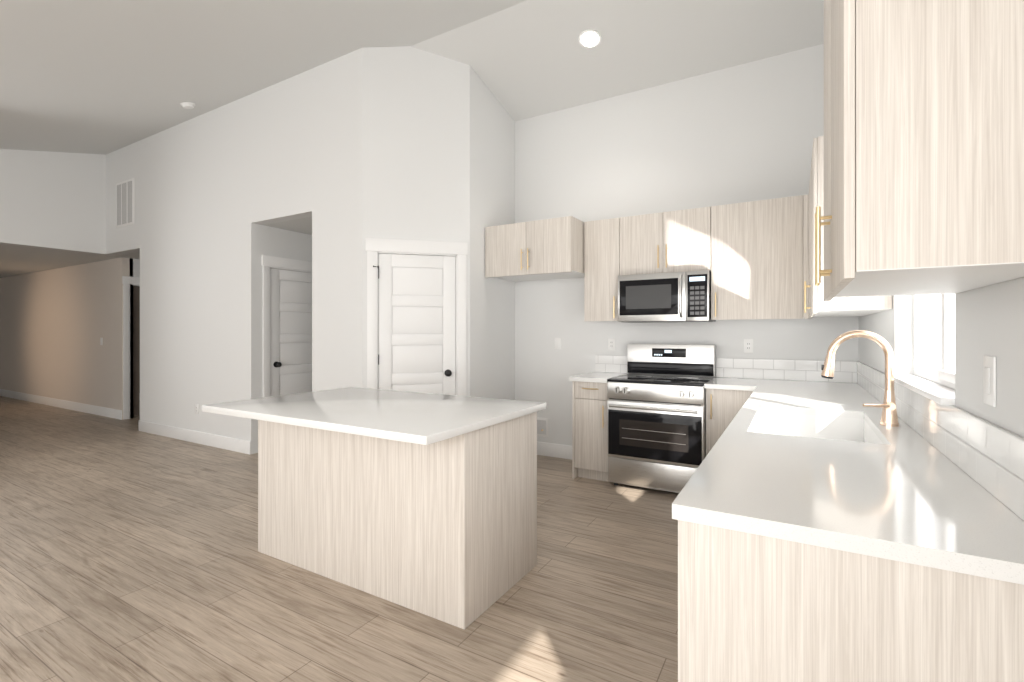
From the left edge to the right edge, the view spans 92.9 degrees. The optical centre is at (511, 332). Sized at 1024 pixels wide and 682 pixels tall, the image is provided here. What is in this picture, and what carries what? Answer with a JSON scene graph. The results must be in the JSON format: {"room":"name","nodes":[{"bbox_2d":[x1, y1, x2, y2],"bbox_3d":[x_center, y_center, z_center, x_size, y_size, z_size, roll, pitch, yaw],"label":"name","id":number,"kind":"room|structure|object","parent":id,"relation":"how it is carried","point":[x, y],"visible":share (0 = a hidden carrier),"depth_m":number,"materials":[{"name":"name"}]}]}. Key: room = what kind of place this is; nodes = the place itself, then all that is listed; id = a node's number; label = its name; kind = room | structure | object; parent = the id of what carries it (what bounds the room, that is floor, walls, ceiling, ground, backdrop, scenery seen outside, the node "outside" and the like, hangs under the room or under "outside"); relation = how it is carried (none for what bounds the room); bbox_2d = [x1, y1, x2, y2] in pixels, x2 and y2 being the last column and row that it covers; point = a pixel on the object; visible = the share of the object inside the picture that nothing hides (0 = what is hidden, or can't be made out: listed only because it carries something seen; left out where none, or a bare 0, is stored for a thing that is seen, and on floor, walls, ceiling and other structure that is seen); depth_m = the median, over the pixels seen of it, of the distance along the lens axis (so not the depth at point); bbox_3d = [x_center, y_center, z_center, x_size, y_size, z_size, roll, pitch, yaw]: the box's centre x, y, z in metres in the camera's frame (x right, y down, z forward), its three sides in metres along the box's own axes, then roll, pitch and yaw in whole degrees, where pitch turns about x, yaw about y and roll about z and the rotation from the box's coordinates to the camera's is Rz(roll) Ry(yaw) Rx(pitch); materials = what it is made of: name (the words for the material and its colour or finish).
{"room":"kitchen","nodes":[
{"label":"kitchen","id":0,"kind":"room"},
{"bbox_2d":[0,149,105,254],"bbox_3d":[-7.502,-2.035,4.326,0.140,1.810,6.300,0,0,30],"label":"wall","id":1,"kind":"structure","parent":0,"point":[53,200],"depth_m":6.51,"materials":[{"name":"white paint"}]},
{"bbox_2d":[0,258,132,419],"bbox_3d":[-8.613,0.040,9.006,6.440,2.540,0.140,0,0,30],"label":"wall","id":2,"kind":"structure","parent":0,"point":[57,324],"depth_m":8.35,"materials":[{"name":"beige paint"}]},
{"bbox_2d":[0,244,139,277],"bbox_3d":[-9.224,-1.180,6.780,7.630,0.100,8.800,0,0,30],"label":"ceiling","id":3,"kind":"structure","parent":0,"point":[15,260],"depth_m":7.42,"materials":[{"name":"white paint"}]},
{"bbox_2d":[130,258,139,418],"bbox_3d":[-5.481,0.040,8.528,4.130,2.540,2.285,0,0,30],"label":"wall","id":4,"kind":"structure","parent":0,"point":[135,325],"depth_m":7.58,"materials":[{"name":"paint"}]},
{"bbox_2d":[122,276,139,418],"bbox_3d":[-5.664,0.230,7.787,0.162,2.160,1.008,0,0,30],"label":"door frame","id":5,"kind":"structure","parent":4,"relation":"attached to","point":[127,281],"depth_m":7.35,"materials":[{"name":"white wood"}]},
{"bbox_2d":[104,48,361,453],"bbox_3d":[-3.624,-0.815,5.789,5.360,4.250,0.140,0,0,30],"label":"wall","id":6,"kind":"structure","parent":0,"point":[216,190],"depth_m":5.32,"materials":[{"name":"white paint"}]},
{"bbox_2d":[116,178,133,227],"bbox_3d":[-5.338,-1.780,6.702,0.540,0.620,0.012,0,0,30],"label":"air vent","id":7,"kind":"object","parent":6,"relation":"in","point":[124,203],"visible":1,"depth_m":6.69,"materials":[{"name":"white metal"}]},
{"bbox_2d":[0,389,571,459],"bbox_3d":[-5.775,1.240,4.764,15.620,0.140,8.800,0,0,30],"label":"baseboard","id":8,"kind":"structure","parent":6,"relation":"attached to","point":[543,448],"depth_m":6.00,"materials":[{"name":"white wood"}]},
{"bbox_2d":[263,225,311,271],"bbox_3d":[-2.013,0.015,6.724,0.140,2.590,3.100,0,0,30],"label":"wall","id":9,"kind":"structure","parent":0,"point":[281,243],"depth_m":5.58,"materials":[{"name":"white paint"}]},
{"bbox_2d":[262,255,311,397],"bbox_3d":[-2.521,0.230,5.787,0.117,2.160,1.014,0,0,30],"label":"door frame","id":10,"kind":"structure","parent":9,"relation":"attached to","point":[269,262],"depth_m":5.38,"materials":[{"name":"white wood"}]},
{"bbox_2d":[270,268,311,396],"bbox_3d":[-2.477,0.289,5.762,0.111,2.017,0.800,0,0,30],"label":"hall door","id":11,"kind":"structure","parent":9,"relation":"in","point":[290,332],"depth_m":5.65,"materials":[{"name":"white wood"}]},
{"bbox_2d":[265,216,311,234],"bbox_3d":[-1.556,-1.220,6.376,1.000,0.080,2.960,0,0,30],"label":"ceiling","id":12,"kind":"structure","parent":0,"point":[302,225],"depth_m":5.36,"materials":[{"name":"white paint"}]},
{"bbox_2d":[0,396,678,681],"bbox_3d":[-5.344,1.350,5.324,15.800,0.080,10.200,0,0,30],"label":"floor","id":13,"kind":"structure","parent":0,"point":[129,552],"depth_m":2.49,"materials":[{"name":"brown wood"}]},
{"bbox_2d":[256,411,536,628],"bbox_3d":[-0.689,0.871,2.826,1.517,0.880,0.695,0,0,30],"label":"kitchen island","id":14,"kind":"object","parent":13,"relation":"on","point":[424,503],"depth_m":2.42,"materials":[{"name":"laminate"}]},
{"bbox_2d":[202,387,545,446],"bbox_3d":[-0.749,0.413,2.696,1.584,0.036,1.030,0,0,30],"label":"island countertop","id":15,"kind":"structure","parent":14,"relation":"on","point":[420,419],"depth_m":2.44,"materials":[{"name":"white stone"}]},
{"bbox_2d":[569,380,607,481],"bbox_3d":[0.843,0.871,4.538,0.341,0.880,0.609,0,0,30],"label":"base cabinet","id":16,"kind":"object","parent":13,"relation":"on","point":[589,401],"depth_m":4.29,"materials":[{"name":"laminate"}]},
{"bbox_2d":[569,372,626,383],"bbox_3d":[0.825,0.413,4.517,0.351,0.036,0.662,0,0,30],"label":"countertop","id":17,"kind":"structure","parent":16,"relation":"on","point":[594,377],"depth_m":4.30,"materials":[{"name":"white stone"}]},
{"bbox_2d":[607,344,715,492],"bbox_3d":[1.290,0.709,4.193,0.772,1.203,0.708,0,0,30],"label":"range","id":18,"kind":"object","parent":13,"relation":"on","point":[656,416],"visible":0.9,"depth_m":3.99,"materials":[{"name":"silver metal"}]},
{"bbox_2d":[704,384,748,451],"bbox_3d":[1.839,0.871,3.956,0.408,0.880,0.608,0,0,30],"label":"base cabinet","id":19,"kind":"object","parent":13,"relation":"on","point":[721,406],"depth_m":3.75,"materials":[{"name":"laminate"}]},
{"bbox_2d":[705,377,760,391],"bbox_3d":[1.806,0.413,3.944,0.364,0.036,0.662,0,0,30],"label":"countertop","id":20,"kind":"structure","parent":19,"relation":"on","point":[730,384],"depth_m":3.74,"materials":[{"name":"white stone"}]},
{"bbox_2d":[672,512,1023,681],"bbox_3d":[0.784,0.871,1.162,0.654,0.880,0.474,0,0,30],"label":"base cabinet","id":21,"kind":"object","parent":13,"relation":"on","point":[755,604],"depth_m":0.97,"materials":[{"name":"laminate"}]},
{"bbox_2d":[672,380,1023,575],"bbox_3d":[1.537,0.413,2.463,0.666,0.036,3.492,0,0,30],"label":"countertop","id":22,"kind":"structure","parent":21,"relation":"on","point":[900,494],"depth_m":1.22,"materials":[{"name":"white stone"}]},
{"bbox_2d":[761,408,864,439],"bbox_3d":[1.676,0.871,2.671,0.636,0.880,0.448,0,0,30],"label":"sink","id":23,"kind":"object","parent":22,"relation":"in","point":[829,424],"depth_m":2.53,"materials":[{"name":"white ceramic"}]},
{"bbox_2d":[821,330,898,426],"bbox_3d":[1.497,0.192,2.093,0.279,0.406,0.141,0,0,30],"label":"faucet","id":24,"kind":"object","parent":22,"relation":"on","point":[889,416],"visible":1,"depth_m":2.07,"materials":[{"name":"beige metal"}]},
{"bbox_2d":[0,0,823,154],"bbox_3d":[-3.126,-1.875,2.747,9.290,1.770,7.990,0,0,30],"label":"ceiling","id":25,"kind":"structure","parent":0,"point":[104,77],"depth_m":4.12,"materials":[{"name":"white paint"}]},
{"bbox_2d":[180,102,195,108],"bbox_3d":[-3.530,-2.472,5.296,0.144,0.064,0.142,0,0,30],"label":"smoke detector","id":26,"kind":"object","parent":25,"relation":"attached to","point":[187,105],"visible":0.98,"depth_m":5.26,"materials":[{"name":"white plastic"}]},
{"bbox_2d":[579,29,600,47],"bbox_3d":[0.665,-2.505,4.150,0.190,0.055,0.186,0,0,30],"label":"recessed light","id":27,"kind":"object","parent":25,"relation":"in","point":[590,38],"visible":1,"depth_m":4.14,"materials":[{"name":"white plastic"}]},
{"bbox_2d":[362,46,469,395],"bbox_3d":[-0.891,-0.815,4.568,0.976,4.250,0.140,0,0,-15],"label":"wall","id":28,"kind":"structure","parent":0,"point":[415,143],"depth_m":4.49,"materials":[{"name":"white paint"}]},
{"bbox_2d":[373,253,454,394],"bbox_3d":[-0.892,0.289,4.481,0.749,2.017,0.111,0,0,-15],"label":"pantry door","id":29,"kind":"structure","parent":28,"relation":"in","point":[416,323],"depth_m":4.51,"materials":[{"name":"white wood"}]},
{"bbox_2d":[366,238,467,395],"bbox_3d":[-0.881,0.230,4.536,0.924,2.160,0.117,0,0,-15],"label":"door frame","id":30,"kind":"structure","parent":28,"relation":"attached to","point":[457,250],"depth_m":4.48,"materials":[{"name":"white wood"}]},
{"bbox_2d":[470,66,514,399],"bbox_3d":[-0.245,-0.815,5.031,0.140,4.250,0.860,0,0,30],"label":"wall","id":31,"kind":"structure","parent":0,"point":[492,203],"depth_m":4.92,"materials":[{"name":"white paint"}]},
{"bbox_2d":[515,44,857,445],"bbox_3d":[1.345,-0.815,4.681,3.240,4.250,0.140,0,0,30],"label":"wall","id":32,"kind":"structure","parent":0,"point":[746,132],"depth_m":4.57,"materials":[{"name":"white paint"}]},
{"bbox_2d":[485,216,584,281],"bbox_3d":[0.285,-0.806,4.864,0.926,0.488,0.607,0,0,30],"label":"upper cabinet","id":33,"kind":"object","parent":32,"relation":"attached to","point":[553,248],"depth_m":4.58,"materials":[{"name":"laminate"}]},
{"bbox_2d":[537,417,547,436],"bbox_3d":[0.306,1.010,5.192,0.170,0.200,0.025,0,0,30],"label":"outlet","id":34,"kind":"object","parent":32,"relation":"attached to","point":[542,423],"depth_m":5.19,"materials":[{"name":"white plastic"}]},
{"bbox_2d":[555,338,560,348],"bbox_3d":[0.478,0.115,5.100,0.072,0.118,0.008,0,0,30],"label":"outlet","id":35,"kind":"object","parent":32,"relation":"attached to","point":[557,340],"depth_m":5.10,"materials":[{"name":"white plastic"}]},
{"bbox_2d":[581,217,620,320],"bbox_3d":[0.913,-0.585,4.659,0.342,0.930,0.327,0,0,30],"label":"upper cabinet","id":36,"kind":"object","parent":32,"relation":"attached to","point":[602,237],"depth_m":4.51,"materials":[{"name":"laminate"}]},
{"bbox_2d":[595,355,626,372],"bbox_3d":[0.990,0.308,4.802,0.350,0.171,0.008,0,0,30],"label":"backsplash","id":37,"kind":"structure","parent":32,"relation":"attached to","point":[603,363],"depth_m":4.80,"materials":[{"name":"tile"}]},
{"bbox_2d":[608,338,614,349],"bbox_3d":[0.983,0.115,4.805,0.072,0.118,0.008,0,0,30],"label":"outlet","id":38,"kind":"object","parent":32,"relation":"attached to","point":[611,341],"depth_m":4.80,"materials":[{"name":"white plastic"}]},
{"bbox_2d":[621,206,712,274],"bbox_3d":[1.397,-0.790,4.376,0.776,0.520,0.327,0,0,30],"label":"upper cabinet","id":39,"kind":"object","parent":32,"relation":"attached to","point":[679,240],"depth_m":4.21,"materials":[{"name":"laminate"}]},
{"bbox_2d":[618,270,715,322],"bbox_3d":[1.366,-0.303,4.324,0.768,0.418,0.450,0,0,30],"label":"microwave","id":40,"kind":"object","parent":39,"relation":"attached to","point":[667,297],"visible":1,"depth_m":4.16,"materials":[{"name":"grey metal"}]},
{"bbox_2d":[744,339,752,352],"bbox_3d":[2.037,0.115,4.190,0.072,0.118,0.008,0,0,30],"label":"outlet","id":41,"kind":"object","parent":32,"relation":"attached to","point":[748,343],"depth_m":4.19,"materials":[{"name":"white plastic"}]},
{"bbox_2d":[711,195,808,318],"bbox_3d":[2.034,-0.585,4.004,0.696,0.930,0.327,0,0,30],"label":"upper cabinet","id":42,"kind":"object","parent":32,"relation":"attached to","point":[752,256],"depth_m":3.85,"materials":[{"name":"laminate"}]},
{"bbox_2d":[716,358,854,382],"bbox_3d":[2.248,0.308,4.067,1.000,0.171,0.008,0,0,30],"label":"backsplash","id":43,"kind":"structure","parent":32,"relation":"attached to","point":[778,369],"depth_m":4.06,"materials":[{"name":"tile"}]},
{"bbox_2d":[858,277,1023,436],"bbox_3d":[0.824,-0.815,0.439,0.140,4.250,7.990,0,0,30],"label":"wall","id":44,"kind":"structure","parent":0,"point":[989,320],"depth_m":1.30,"materials":[{"name":"white paint"}]},
{"bbox_2d":[808,136,891,318],"bbox_3d":[2.079,-0.585,3.066,0.337,0.930,1.232,0,0,30],"label":"upper cabinet","id":45,"kind":"object","parent":44,"relation":"attached to","point":[817,307],"depth_m":2.61,"materials":[{"name":"laminate"}]},
{"bbox_2d":[820,0,1023,299],"bbox_3d":[0.996,-0.655,1.213,0.337,1.070,0.800,0,0,30],"label":"upper cabinet","id":46,"kind":"object","parent":44,"relation":"attached to","point":[916,185],"depth_m":0.90,"materials":[{"name":"laminate"}]},
{"bbox_2d":[894,294,954,404],"bbox_3d":[1.658,-0.253,1.921,0.155,0.955,1.050,0,0,30],"label":"window","id":47,"kind":"structure","parent":44,"relation":"in","point":[944,375],"depth_m":1.91,"materials":[{"name":"white plastic"}]},
{"bbox_2d":[855,361,1023,520],"bbox_3d":[1.822,0.308,2.297,0.009,0.171,3.493,0,0,30],"label":"backsplash","id":48,"kind":"structure","parent":44,"relation":"attached to","point":[987,455],"depth_m":1.35,"materials":[{"name":"tile"}]},
{"bbox_2d":[983,356,995,406],"bbox_3d":[1.191,0.120,1.215,0.008,0.122,0.075,0,0,30],"label":"outlet","id":49,"kind":"object","parent":44,"relation":"attached to","point":[989,380],"depth_m":1.20,"materials":[{"name":"white plastic"}]},
{"label":"outside","id":50,"kind":"structure","parent":0,"visible":0},
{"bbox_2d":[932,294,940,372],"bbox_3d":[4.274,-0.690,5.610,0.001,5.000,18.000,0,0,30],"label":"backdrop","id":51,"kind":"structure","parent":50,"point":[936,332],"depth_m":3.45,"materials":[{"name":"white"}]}
]}

